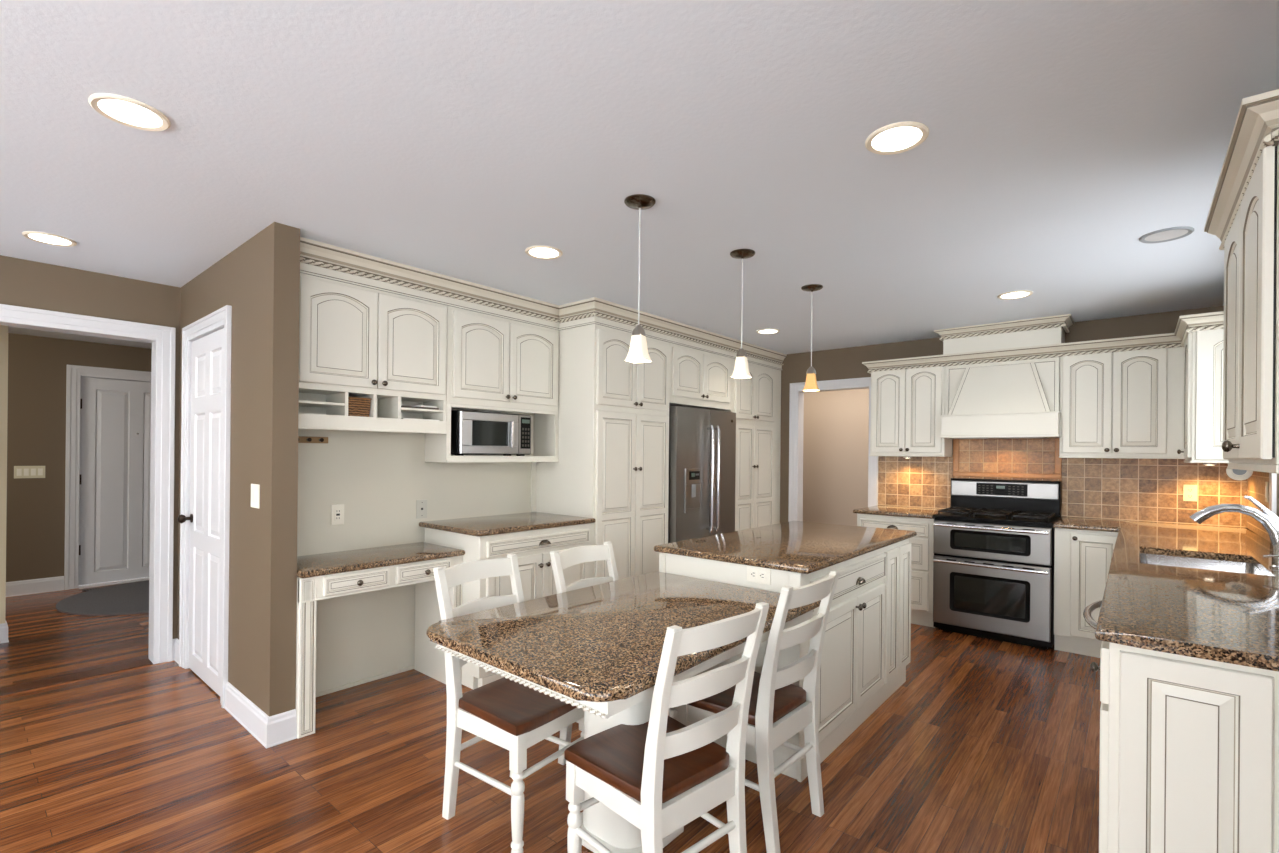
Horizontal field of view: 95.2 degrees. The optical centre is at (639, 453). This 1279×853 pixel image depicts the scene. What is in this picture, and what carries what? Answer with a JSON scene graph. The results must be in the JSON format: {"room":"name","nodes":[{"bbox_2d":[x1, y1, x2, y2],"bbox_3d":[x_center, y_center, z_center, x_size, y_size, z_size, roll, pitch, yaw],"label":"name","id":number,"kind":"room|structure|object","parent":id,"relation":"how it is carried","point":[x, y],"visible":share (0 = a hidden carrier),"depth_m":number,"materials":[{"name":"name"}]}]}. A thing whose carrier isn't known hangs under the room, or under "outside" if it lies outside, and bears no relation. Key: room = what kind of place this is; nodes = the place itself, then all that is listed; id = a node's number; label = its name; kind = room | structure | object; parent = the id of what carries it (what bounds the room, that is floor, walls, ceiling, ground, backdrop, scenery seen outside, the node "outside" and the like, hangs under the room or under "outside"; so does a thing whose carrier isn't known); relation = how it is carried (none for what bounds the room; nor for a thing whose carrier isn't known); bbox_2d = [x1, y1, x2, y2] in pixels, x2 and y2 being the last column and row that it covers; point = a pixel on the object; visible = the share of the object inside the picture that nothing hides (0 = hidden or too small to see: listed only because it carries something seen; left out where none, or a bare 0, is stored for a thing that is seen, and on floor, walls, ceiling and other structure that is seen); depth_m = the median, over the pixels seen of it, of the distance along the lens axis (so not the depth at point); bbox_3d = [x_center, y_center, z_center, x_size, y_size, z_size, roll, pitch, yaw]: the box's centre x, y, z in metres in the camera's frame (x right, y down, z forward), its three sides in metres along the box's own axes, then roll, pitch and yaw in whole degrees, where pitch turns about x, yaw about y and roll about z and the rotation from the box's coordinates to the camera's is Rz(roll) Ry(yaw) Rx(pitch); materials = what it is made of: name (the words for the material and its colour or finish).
{"room":"kitchen","nodes":[
{"label":"kitchen","id":0,"kind":"room"},
{"bbox_2d":[0,325,7,623],"bbox_3d":[-5.502,0.105,3.436,3.030,2.437,2.388,0,0,40],"label":"wall","id":1,"kind":"structure","parent":0,"point":[3,329],"depth_m":4.12,"materials":[{"name":"beige paint"}]},
{"bbox_2d":[0,620,8,643],"bbox_3d":[-5.251,1.258,3.289,0.117,0.136,2.305,0,0,40],"label":"baseboard","id":2,"kind":"structure","parent":1,"relation":"attached to","point":[3,627],"depth_m":4.12,"materials":[{"name":"white paint"}]},
{"bbox_2d":[6,333,151,581],"bbox_3d":[-4.827,0.112,4.314,3.140,2.437,4.400,0,0,40],"label":"wall","id":3,"kind":"structure","parent":0,"point":[37,365],"depth_m":5.55,"materials":[{"name":"brown paint"}]},
{"bbox_2d":[14,466,44,477],"bbox_3d":[-5.737,0.173,5.492,0.008,0.107,0.196,0,0,40],"label":"light switch","id":4,"kind":"object","parent":3,"relation":"attached to","point":[19,471],"visible":1,"depth_m":5.49,"materials":[{"name":"beige plastic"}]},
{"bbox_2d":[6,576,63,596],"bbox_3d":[-6.479,1.247,4.624,0.017,0.136,2.748,0,0,40],"label":"baseboard","id":5,"kind":"structure","parent":3,"relation":"attached to","point":[42,585],"depth_m":5.51,"materials":[{"name":"white paint"}]},
{"bbox_2d":[64,365,150,589],"bbox_3d":[-5.239,0.233,6.132,0.160,2.190,1.140,0,0,40],"label":"trim","id":6,"kind":"structure","parent":3,"relation":"attached to","point":[74,373],"depth_m":5.71,"materials":[{"name":"white paint"}]},
{"bbox_2d":[79,377,150,584],"bbox_3d":[-5.255,0.274,6.146,0.048,2.068,0.936,0,0,40],"label":"door","id":7,"kind":"structure","parent":3,"relation":"in","point":[115,415],"depth_m":5.98,"materials":[{"name":"white paint"}]},
{"bbox_2d":[0,255,180,638],"bbox_3d":[-4.359,0.114,2.348,0.120,2.437,4.211,0,0,40],"label":"wall","id":8,"kind":"structure","parent":0,"point":[23,283],"depth_m":3.54,"materials":[{"name":"brown paint"}]},
{"bbox_2d":[0,304,175,663],"bbox_3d":[-3.591,0.259,3.253,0.168,2.165,1.557,0,0,40],"label":"trim","id":9,"kind":"structure","parent":8,"relation":"attached to","point":[162,338],"depth_m":3.75,"materials":[{"name":"white paint"}]},
{"bbox_2d":[177,222,299,747],"bbox_3d":[-2.329,0.134,3.302,1.739,2.437,0.128,0,0,40],"label":"wall","id":10,"kind":"structure","parent":0,"point":[260,278],"depth_m":2.80,"materials":[{"name":"brown paint"}]},
{"bbox_2d":[172,638,178,663],"bbox_3d":[-2.979,1.279,3.765,0.163,0.136,0.026,0,0,40],"label":"baseboard","id":11,"kind":"structure","parent":10,"relation":"attached to","point":[175,651],"depth_m":3.80,"materials":[{"name":"white paint"}]},
{"bbox_2d":[178,328,223,695],"bbox_3d":[-2.551,0.321,3.409,0.748,2.043,0.106,0,0,40],"label":"door","id":12,"kind":"structure","parent":10,"relation":"in","point":[207,352],"depth_m":3.42,"materials":[{"name":"white paint"}]},
{"bbox_2d":[179,305,231,707],"bbox_3d":[-2.515,0.279,3.454,0.930,2.145,0.135,0,0,40],"label":"trim","id":13,"kind":"structure","parent":10,"relation":"attached to","point":[221,318],"depth_m":3.42,"materials":[{"name":"white paint"}]},
{"bbox_2d":[251,484,259,508],"bbox_3d":[-1.879,0.207,2.851,0.116,0.116,0.008,0,0,40],"label":"light switch","id":14,"kind":"object","parent":10,"relation":"attached to","point":[255,488],"visible":1,"depth_m":2.83,"materials":[{"name":"white plastic"}]},
{"bbox_2d":[297,412,530,692],"bbox_3d":[-0.091,0.157,5.348,0.100,2.437,5.889,0,0,40],"label":"wall","id":15,"kind":"structure","parent":0,"point":[379,478],"depth_m":3.52,"materials":[{"name":"beige paint"}]},
{"bbox_2d":[298,436,327,442],"bbox_3d":[-1.837,-0.077,3.179,0.044,0.036,0.280,0,0,40],"label":"hook rack","id":16,"kind":"object","parent":15,"relation":"attached to","point":[301,439],"visible":0.52,"depth_m":3.23,"materials":[{"name":"brown wood"}]},
{"bbox_2d":[331,504,343,524],"bbox_3d":[-1.726,0.349,3.340,0.009,0.116,0.072,0,0,40],"label":"wall outlet","id":17,"kind":"object","parent":15,"relation":"attached to","point":[337,511],"visible":1,"depth_m":3.34,"materials":[{"name":"white plastic"}]},
{"bbox_2d":[335,509,340,520],"bbox_3d":[-1.725,0.349,3.339,0.003,0.068,0.034,0,0,40],"label":"socket","id":18,"kind":"object","parent":17,"relation":"attached to","point":[337,511],"depth_m":3.34,"materials":[{"name":"grey plastic"}]},
{"bbox_2d":[316,665,413,696],"bbox_3d":[-1.678,1.348,3.405,0.012,0.022,0.889,0,0,40],"label":"baseboard","id":19,"kind":"structure","parent":15,"relation":"attached to","point":[387,674],"depth_m":3.45,"materials":[{"name":"beige paint"}]},
{"bbox_2d":[298,273,446,433],"bbox_3d":[-1.547,-0.600,3.313,0.303,0.950,0.888,0,0,40],"label":"upper cabinet","id":20,"kind":"object","parent":15,"relation":"attached to","point":[389,349],"visible":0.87,"depth_m":3.22,"materials":[{"name":"beige paint"}]},
{"bbox_2d":[299,400,344,407],"bbox_3d":[-1.754,-0.265,3.102,0.241,0.012,0.261,0,0,40],"label":"shelf","id":21,"kind":"object","parent":20,"relation":"attached to","point":[302,403],"depth_m":3.13,"materials":[{"name":"beige paint"}]},
{"bbox_2d":[348,397,370,416],"bbox_3d":[-1.602,-0.257,3.264,0.180,0.105,0.130,0,0,40],"label":"wicker basket","id":22,"kind":"object","parent":20,"relation":"in","point":[357,406],"visible":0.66,"depth_m":3.21,"materials":[{"name":"brown wicker"}]},
{"bbox_2d":[401,405,438,409],"bbox_3d":[-1.368,-0.273,3.527,0.186,0.012,0.233,0,0,40],"label":"folder","id":23,"kind":"object","parent":20,"relation":"on","point":[401,405],"visible":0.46,"depth_m":3.46,"materials":[{"name":"grey"}]},
{"bbox_2d":[414,405,436,407],"bbox_3d":[-1.325,-0.284,3.555,0.135,0.010,0.115,1,0,33],"label":"envelope","id":24,"kind":"object","parent":23,"relation":"on","point":[414,405],"visible":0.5,"depth_m":3.50,"materials":[{"name":"white paper"}]},
{"bbox_2d":[401,418,439,420],"bbox_3d":[-1.370,-0.204,3.534,0.195,0.006,0.235,0,0,39],"label":"paper sheet","id":25,"kind":"object","parent":20,"relation":"in","point":[401,418],"visible":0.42,"depth_m":3.46,"materials":[{"name":"white paper"}]},
{"bbox_2d":[401,407,442,413],"bbox_3d":[-1.377,-0.261,3.545,0.241,0.012,0.269,0,0,40],"label":"shelf","id":26,"kind":"object","parent":20,"relation":"attached to","point":[403,410],"depth_m":3.53,"materials":[{"name":"beige paint"}]},
{"bbox_2d":[416,500,426,518],"bbox_3d":[-1.393,0.354,3.735,0.007,0.118,0.074,0,0,40],"label":"phone jack","id":27,"kind":"object","parent":15,"relation":"attached to","point":[421,505],"visible":1,"depth_m":3.73,"materials":[{"name":"grey plastic"}]},
{"bbox_2d":[425,306,558,461],"bbox_3d":[-0.964,-0.506,4.000,0.303,1.125,0.911,0,0,40],"label":"upper cabinet","id":28,"kind":"object","parent":15,"relation":"attached to","point":[495,364],"visible":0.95,"depth_m":3.88,"materials":[{"name":"beige paint"}]},
{"bbox_2d":[451,410,531,455],"bbox_3d":[-1.024,-0.129,3.916,0.269,0.285,0.585,0,0,40],"label":"microwave","id":29,"kind":"object","parent":28,"relation":"in","point":[472,432],"visible":0.91,"depth_m":3.81,"materials":[{"name":"silver metal"}]},
{"bbox_2d":[531,462,536,511],"bbox_3d":[-0.802,0.249,4.423,0.014,0.380,0.045,0,0,40],"label":"trim","id":30,"kind":"structure","parent":15,"relation":"attached to","point":[533,464],"depth_m":4.41,"materials":[{"name":"beige paint"}]},
{"bbox_2d":[669,343,730,410],"bbox_3d":[0.333,-0.733,5.244,0.664,0.645,0.936,0,0,40],"label":"upper cabinet","id":31,"kind":"object","parent":15,"relation":"attached to","point":[701,379],"visible":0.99,"depth_m":5.00,"materials":[{"name":"beige paint"}]},
{"bbox_2d":[0,577,1100,852],"bbox_3d":[-1.593,1.390,3.850,8.766,0.060,10.100,0,0,40],"label":"floor","id":32,"kind":"structure","parent":0,"point":[985,745],"depth_m":2.54,"materials":[{"name":"brown wood"}]},
{"bbox_2d":[0,659,152,695],"bbox_3d":[-3.603,1.338,3.254,0.135,0.006,1.367,0,0,40],"label":"trim","id":33,"kind":"structure","parent":32,"relation":"on","point":[101,671],"depth_m":3.49,"materials":[{"name":"brown wood"}]},
{"bbox_2d":[82,586,107,591],"bbox_3d":[-5.316,1.325,5.729,0.100,0.004,0.220,0,0,40],"label":"floor vent","id":34,"kind":"object","parent":32,"relation":"in","point":[83,590],"visible":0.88,"depth_m":5.69,"materials":[{"name":"brown"}]},
{"bbox_2d":[56,580,148,615],"bbox_3d":[-4.501,1.327,5.575,1.560,0.014,1.520,0,0,40],"label":"oval rug","id":35,"kind":"object","parent":32,"relation":"on","point":[133,597],"visible":0.38,"depth_m":5.20,"materials":[{"name":"grey fabric"}]},
{"bbox_2d":[296,555,462,738],"bbox_3d":[-1.481,0.978,3.241,0.481,0.765,0.885,0,0,40],"label":"desk","id":36,"kind":"object","parent":32,"relation":"on","point":[430,661],"visible":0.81,"depth_m":3.00,"materials":[{"name":"beige paint"}]},
{"bbox_2d":[297,542,464,577],"bbox_3d":[-1.495,0.579,3.256,0.473,0.034,0.887,0,0,40],"label":"countertop","id":37,"kind":"structure","parent":36,"relation":"on","point":[322,564],"depth_m":3.17,"materials":[{"name":"brown stone"}]},
{"bbox_2d":[433,554,583,852],"bbox_3d":[-0.485,0.902,2.246,0.506,0.934,0.412,1,0,35],"label":"dining chair","id":38,"kind":"object","parent":32,"relation":"on","point":[513,716],"visible":0.6,"depth_m":2.16,"materials":[{"name":"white wood"}]},
{"bbox_2d":[425,523,592,688],"bbox_3d":[-0.834,0.921,3.874,0.660,0.892,0.914,0,0,40],"label":"base cabinet","id":39,"kind":"object","parent":32,"relation":"on","point":[533,548],"visible":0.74,"depth_m":3.58,"materials":[{"name":"beige paint"}]},
{"bbox_2d":[419,512,595,536],"bbox_3d":[-0.855,0.456,3.875,0.644,0.034,0.948,0,0,40],"label":"countertop","id":40,"kind":"structure","parent":39,"relation":"on","point":[517,522],"depth_m":3.71,"materials":[{"name":"brown stone"}]},
{"bbox_2d":[536,324,669,578],"bbox_3d":[-0.258,0.156,4.558,0.664,2.435,0.858,0,0,40],"label":"pantry cabinet","id":41,"kind":"object","parent":32,"relation":"on","point":[612,468],"visible":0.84,"depth_m":4.25,"materials":[{"name":"beige paint"}]},
{"bbox_2d":[550,541,677,764],"bbox_3d":[-0.102,0.906,2.627,0.506,0.934,0.412,0,0,37],"label":"dining chair","id":42,"kind":"object","parent":32,"relation":"on","point":[561,560],"visible":0.12,"depth_m":2.72,"materials":[{"name":"white paint"}]},
{"bbox_2d":[426,571,820,852],"bbox_3d":[-0.007,0.980,2.171,0.867,0.787,1.286,0,0,40],"label":"dining table","id":43,"kind":"object","parent":32,"relation":"on","point":[595,649],"visible":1,"depth_m":1.96,"materials":[{"name":"brown stone"}]},
{"bbox_2d":[564,602,768,852],"bbox_3d":[0.079,0.907,1.763,0.412,0.934,0.506,1,0,-42],"label":"dining chair","id":44,"kind":"object","parent":32,"relation":"on","point":[661,774],"visible":0.99,"depth_m":1.67,"materials":[{"name":"white paint"}]},
{"bbox_2d":[668,406,735,542],"bbox_3d":[0.366,0.500,5.202,0.758,1.760,0.915,0,0,40],"label":"refrigerator","id":45,"kind":"object","parent":32,"relation":"on","point":[702,442],"visible":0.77,"depth_m":4.90,"materials":[{"name":"silver metal"}]},
{"bbox_2d":[720,358,780,530],"bbox_3d":[0.953,0.169,5.983,0.664,2.435,1.000,0,0,40],"label":"pantry cabinet","id":46,"kind":"object","parent":32,"relation":"on","point":[756,400],"visible":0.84,"depth_m":5.78,"materials":[{"name":"beige paint"}]},
{"bbox_2d":[300,237,786,369],"bbox_3d":[-0.103,-0.980,4.527,0.421,0.162,4.604,0,0,40],"label":"crown molding","id":47,"kind":"structure","parent":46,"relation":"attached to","point":[319,259],"depth_m":3.85,"materials":[{"name":"beige paint"}]},
{"bbox_2d":[677,570,839,852],"bbox_3d":[0.455,0.911,2.228,0.506,0.934,0.412,0,0,42],"label":"dining chair","id":48,"kind":"object","parent":32,"relation":"on","point":[779,709],"visible":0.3,"depth_m":2.08,"materials":[{"name":"white paint"}]},
{"bbox_2d":[659,539,911,781],"bbox_3d":[0.888,0.944,3.244,0.806,0.878,1.576,0,0,40],"label":"kitchen island","id":49,"kind":"object","parent":32,"relation":"on","point":[866,652],"visible":0.51,"depth_m":2.86,"materials":[{"name":"beige paint"}]},
{"bbox_2d":[747,565,770,584],"bbox_3d":[0.525,0.536,2.579,0.118,0.072,0.009,0,0,40],"label":"wall outlet","id":50,"kind":"object","parent":49,"relation":"attached to","point":[761,575],"visible":1,"depth_m":2.57,"materials":[{"name":"white plastic"}]},
{"bbox_2d":[751,570,756,578],"bbox_3d":[0.507,0.536,2.591,0.030,0.034,0.003,0,0,40],"label":"socket","id":51,"kind":"object","parent":50,"relation":"attached to","point":[753,572],"depth_m":2.59,"materials":[{"name":"grey plastic"}]},
{"bbox_2d":[759,572,765,579],"bbox_3d":[0.540,0.536,2.563,0.030,0.034,0.003,0,0,40],"label":"socket","id":52,"kind":"object","parent":50,"relation":"attached to","point":[762,575],"depth_m":2.56,"materials":[{"name":"grey plastic"}]},
{"bbox_2d":[654,521,916,573],"bbox_3d":[0.892,0.486,3.272,0.819,0.034,1.569,0,0,40],"label":"island countertop","id":53,"kind":"structure","parent":49,"relation":"on","point":[803,547],"depth_m":2.99,"materials":[{"name":"brown stone"}]},
{"bbox_2d":[857,513,934,627],"bbox_3d":[2.292,0.959,5.063,0.610,0.878,0.656,0,0,40],"label":"base cabinet","id":54,"kind":"object","parent":32,"relation":"on","point":[922,554],"visible":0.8,"depth_m":4.71,"materials":[{"name":"beige paint"}]},
{"bbox_2d":[853,505,941,518],"bbox_3d":[2.287,0.501,5.069,0.632,0.034,0.642,0,0,40],"label":"countertop","id":55,"kind":"structure","parent":54,"relation":"on","point":[915,512],"depth_m":4.94,"materials":[{"name":"brown stone"}]},
{"bbox_2d":[933,478,1061,648],"bbox_3d":[2.803,0.807,4.588,0.774,1.190,0.702,0,0,40],"label":"stove","id":56,"kind":"object","parent":32,"relation":"on","point":[993,550],"visible":1,"depth_m":4.40,"materials":[{"name":"silver metal"}]},
{"bbox_2d":[933,507,1060,525],"bbox_3d":[2.813,0.477,4.596,0.774,0.059,0.620,0,0,40],"label":"cooktop","id":57,"kind":"object","parent":56,"relation":"in","point":[1001,516],"depth_m":4.50,"materials":[{"name":"black metal"}]},
{"bbox_2d":[1054,528,1117,657],"bbox_3d":[3.267,0.967,4.231,0.382,0.878,0.662,0,0,40],"label":"base cabinet","id":58,"kind":"object","parent":32,"relation":"on","point":[1082,558],"visible":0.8,"depth_m":4.04,"materials":[{"name":"beige paint"}]},
{"bbox_2d":[1090,641,1278,852],"bbox_3d":[1.632,0.950,1.558,0.686,0.878,0.462,0,0,40],"label":"base cabinet","id":59,"kind":"object","parent":32,"relation":"on","point":[1189,746],"visible":0.91,"depth_m":1.48,"materials":[{"name":"beige paint"}]},
{"bbox_3d":[2.552,0.959,2.641,0.685,0.878,1.179,0,0,40],"label":"base cabinet","id":60,"kind":"object","parent":32,"relation":"on","visible":0},
{"bbox_2d":[1053,517,1278,671],"bbox_3d":[2.530,0.501,2.878,1.012,0.034,3.668,0,0,40],"label":"countertop","id":61,"kind":"structure","parent":60,"relation":"on","point":[1220,616],"depth_m":1.96,"materials":[{"name":"brown stone"}]},
{"bbox_2d":[1140,553,1263,574],"bbox_3d":[2.560,0.617,2.676,0.445,0.194,0.680,0,0,40],"label":"sink","id":62,"kind":"object","parent":61,"relation":"in","point":[1187,562],"visible":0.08,"depth_m":2.90,"materials":[{"name":"silver metal"}]},
{"bbox_2d":[1190,495,1278,568],"bbox_3d":[2.627,0.333,2.557,0.320,0.304,0.068,0,0,40],"label":"faucet","id":63,"kind":"object","parent":61,"relation":"on","point":[1269,520],"visible":1,"depth_m":2.51,"materials":[{"name":"silver metal"}]},
{"bbox_2d":[1263,555,1278,556],"bbox_3d":[2.581,0.446,2.345,0.106,0.077,0.039,0,0,40],"label":"soap dispenser","id":64,"kind":"object","parent":61,"relation":"on","point":[1263,555],"visible":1,"depth_m":2.36,"materials":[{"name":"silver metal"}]},
{"bbox_2d":[0,0,1278,353],"bbox_3d":[-1.569,-1.107,3.853,8.766,0.060,10.100,0,0,40],"label":"ceiling","id":65,"kind":"structure","parent":0,"point":[452,138],"depth_m":2.01,"materials":[{"name":"white paint"}]},
{"bbox_2d":[22,231,76,246],"bbox_3d":[-2.988,-1.086,2.959,0.196,0.009,0.196,0,0,40],"label":"recessed light","id":66,"kind":"object","parent":65,"relation":"in","point":[46,238],"visible":1,"depth_m":2.95,"materials":[{"name":"beige"}]},
{"bbox_2d":[88,93,170,130],"bbox_3d":[-1.607,-1.074,1.845,0.196,0.009,0.196,0,0,40],"label":"recessed light","id":67,"kind":"object","parent":65,"relation":"in","point":[126,111],"visible":1,"depth_m":1.83,"materials":[{"name":"beige"}]},
{"bbox_2d":[525,245,562,259],"bbox_3d":[-0.506,-1.063,3.090,0.196,0.009,0.196,0,0,40],"label":"recessed light","id":68,"kind":"object","parent":65,"relation":"in","point":[539,251],"visible":1,"depth_m":3.08,"materials":[{"name":"beige"}]},
{"bbox_2d":[624,194,655,362],"bbox_3d":[-0.001,-0.726,2.456,0.132,0.672,0.131,0,0,40],"label":"pendant light","id":69,"kind":"object","parent":65,"relation":"hanging from","point":[638,351],"visible":1,"depth_m":2.44,"materials":[{"name":"white glass"}]},
{"bbox_2d":[730,249,754,377],"bbox_3d":[0.540,-0.730,3.076,0.132,0.654,0.131,0,0,40],"label":"pendant light","id":70,"kind":"object","parent":65,"relation":"hanging from","point":[741,370],"visible":1,"depth_m":3.05,"materials":[{"name":"white glass"}]},
{"bbox_2d":[756,329,779,333],"bbox_3d":[1.101,-1.046,5.000,0.196,0.009,0.196,0,0,40],"label":"recessed light","id":71,"kind":"object","parent":65,"relation":"in","point":[761,331],"visible":1,"depth_m":4.99,"materials":[{"name":"beige"}]},
{"bbox_2d":[801,284,822,390],"bbox_3d":[1.086,-0.725,3.684,0.132,0.652,0.131,0,0,40],"label":"pendant light","id":72,"kind":"object","parent":65,"relation":"hanging from","point":[811,382],"visible":1,"depth_m":3.66,"materials":[{"name":"glass"}]},
{"bbox_2d":[865,121,928,154],"bbox_3d":[0.859,-1.051,1.952,0.196,0.009,0.196,0,0,40],"label":"recessed light","id":73,"kind":"object","parent":65,"relation":"in","point":[899,137],"visible":1,"depth_m":1.94,"materials":[{"name":"beige"}]},
{"bbox_2d":[997,290,1032,299],"bbox_3d":[2.451,-1.034,3.810,0.196,0.009,0.196,0,0,40],"label":"recessed light","id":74,"kind":"object","parent":65,"relation":"in","point":[1021,293],"visible":1,"depth_m":3.80,"materials":[{"name":"beige"}]},
{"bbox_2d":[1139,226,1193,242],"bbox_3d":[2.497,-1.035,2.768,0.196,0.009,0.196,0,0,40],"label":"recessed light","id":75,"kind":"object","parent":65,"relation":"in","point":[1168,234],"visible":1,"depth_m":2.76,"materials":[{"name":"grey plastic"}]},
{"bbox_2d":[803,389,868,525],"bbox_3d":[2.978,0.186,5.742,4.066,2.437,1.012,0,0,40],"label":"wall","id":76,"kind":"structure","parent":0,"point":[836,423],"depth_m":6.85,"materials":[{"name":"beige paint"}]},
{"bbox_2d":[780,305,1248,529],"bbox_3d":[2.612,0.183,5.310,4.066,2.437,0.120,0,0,40],"label":"wall","id":77,"kind":"structure","parent":0,"point":[841,363],"depth_m":5.57,"materials":[{"name":"brown paint"}]},
{"bbox_2d":[788,377,877,521],"bbox_3d":[1.949,0.332,5.857,0.904,2.127,0.144,0,0,40],"label":"trim","id":78,"kind":"structure","parent":77,"relation":"attached to","point":[796,408],"depth_m":6.06,"materials":[{"name":"white paint"}]},
{"bbox_2d":[869,366,951,456],"bbox_3d":[2.400,-0.396,5.184,0.620,0.841,0.333,0,0,40],"label":"upper cabinet","id":79,"kind":"object","parent":77,"relation":"attached to","point":[907,406],"visible":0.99,"depth_m":5.07,"materials":[{"name":"beige paint"}]},
{"bbox_2d":[940,357,1060,438],"bbox_3d":[2.909,-0.467,4.699,0.798,0.689,0.414,0,0,40],"label":"range hood","id":80,"kind":"object","parent":77,"relation":"attached to","point":[1020,399],"visible":0.98,"depth_m":4.55,"materials":[{"name":"beige paint"}]},
{"bbox_2d":[943,327,1064,353],"bbox_3d":[2.950,-0.892,4.749,0.805,0.158,0.291,0,0,40],"label":"box","id":81,"kind":"object","parent":80,"relation":"on","point":[1048,336],"visible":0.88,"depth_m":4.61,"materials":[{"name":"beige paint"}]},
{"bbox_2d":[934,314,1073,340],"bbox_3d":[2.932,-0.990,4.727,0.925,0.082,0.346,0,0,40],"label":"crown molding","id":82,"kind":"structure","parent":77,"relation":"attached to","point":[1065,321],"depth_m":4.57,"materials":[{"name":"beige paint"}]},
{"bbox_2d":[953,438,1061,515],"bbox_3d":[3.037,0.168,4.857,0.774,0.646,0.020,0,0,40],"label":"backsplash","id":83,"kind":"structure","parent":77,"relation":"attached to","point":[1006,459],"depth_m":4.83,"materials":[{"name":"tile"}]},
{"bbox_2d":[878,454,1246,527],"bbox_3d":[3.189,0.252,4.734,2.438,0.481,0.010,0,0,40],"label":"backsplash","id":84,"kind":"structure","parent":77,"relation":"attached to","point":[1150,490],"depth_m":4.39,"materials":[{"name":"tile"}]},
{"bbox_2d":[1059,347,1184,458],"bbox_3d":[3.496,-0.386,4.253,0.693,0.841,0.333,0,0,40],"label":"upper cabinet","id":85,"kind":"object","parent":77,"relation":"attached to","point":[1128,404],"visible":0.94,"depth_m":4.14,"materials":[{"name":"beige paint"}]},
{"bbox_2d":[862,311,1223,373],"bbox_3d":[2.854,-0.773,4.366,0.672,0.096,2.581,1,0,-42],"label":"crown molding","id":86,"kind":"structure","parent":85,"relation":"attached to","point":[1186,324],"depth_m":4.33,"materials":[{"name":"beige paint"}]},
{"bbox_2d":[1183,485,1196,500],"bbox_3d":[3.890,0.278,4.125,0.072,0.116,0.009,0,0,40],"label":"wall outlet","id":87,"kind":"object","parent":77,"relation":"attached to","point":[1189,491],"visible":1,"depth_m":4.12,"materials":[{"name":"beige plastic"}]},
{"bbox_2d":[1083,600,1101,629],"bbox_3d":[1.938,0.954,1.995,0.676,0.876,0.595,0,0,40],"label":"handle","id":88,"kind":"object","parent":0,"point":[1089,609],"visible":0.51,"depth_m":2.17,"materials":[{"name":"silver metal"}]},
{"bbox_2d":[1249,474,1278,542],"bbox_3d":[1.359,0.167,0.589,0.140,2.437,8.938,0,0,40],"label":"wall","id":89,"kind":"structure","parent":0,"point":[1277,515],"depth_m":3.17,"materials":[{"name":"brown paint"}]},
{"bbox_2d":[1177,328,1229,462],"bbox_3d":[3.587,-0.374,3.616,0.372,0.864,0.622,0,0,40],"label":"upper cabinet","id":90,"kind":"object","parent":89,"relation":"attached to","point":[1203,350],"visible":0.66,"depth_m":3.43,"materials":[{"name":"beige paint"}]},
{"bbox_2d":[1226,466,1252,479],"bbox_3d":[3.676,0.104,3.594,0.114,0.114,0.283,0,0,40],"label":"paper towel holder","id":91,"kind":"object","parent":90,"relation":"attached to","point":[1235,474],"visible":0.53,"depth_m":3.49,"materials":[{"name":"white plastic"}]},
{"bbox_2d":[1204,89,1278,249],"bbox_3d":[1.903,-0.784,1.637,0.396,0.099,1.014,0,0,40],"label":"crown molding","id":92,"kind":"structure","parent":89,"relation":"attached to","point":[1256,128],"depth_m":1.55,"materials":[{"name":"beige paint"}]},
{"bbox_2d":[1222,144,1278,473],"bbox_3d":[1.922,-0.386,1.656,0.388,0.875,0.959,0,0,40],"label":"upper cabinet","id":93,"kind":"object","parent":89,"relation":"attached to","point":[1251,245],"visible":0.98,"depth_m":1.53,"materials":[{"name":"beige paint"}]},
{"bbox_2d":[1247,471,1270,541],"bbox_3d":[3.814,0.269,3.594,0.010,0.456,0.917,0,0,40],"label":"backsplash","id":94,"kind":"structure","parent":89,"relation":"attached to","point":[1256,482],"depth_m":3.60,"materials":[{"name":"tile"}]},
{"bbox_2d":[1265,482,1268,501],"bbox_3d":[3.581,0.218,3.334,0.008,0.116,0.072,0,0,40],"label":"light switch","id":95,"kind":"object","parent":89,"relation":"attached to","point":[1266,483],"visible":1,"depth_m":3.32,"materials":[{"name":"beige plastic"}]},
{"bbox_2d":[1269,473,1276,514],"bbox_3d":[2.984,-0.188,2.559,0.120,1.230,1.730,0,0,40],"label":"window","id":96,"kind":"structure","parent":89,"relation":"in","point":[1272,476],"depth_m":3.18,"materials":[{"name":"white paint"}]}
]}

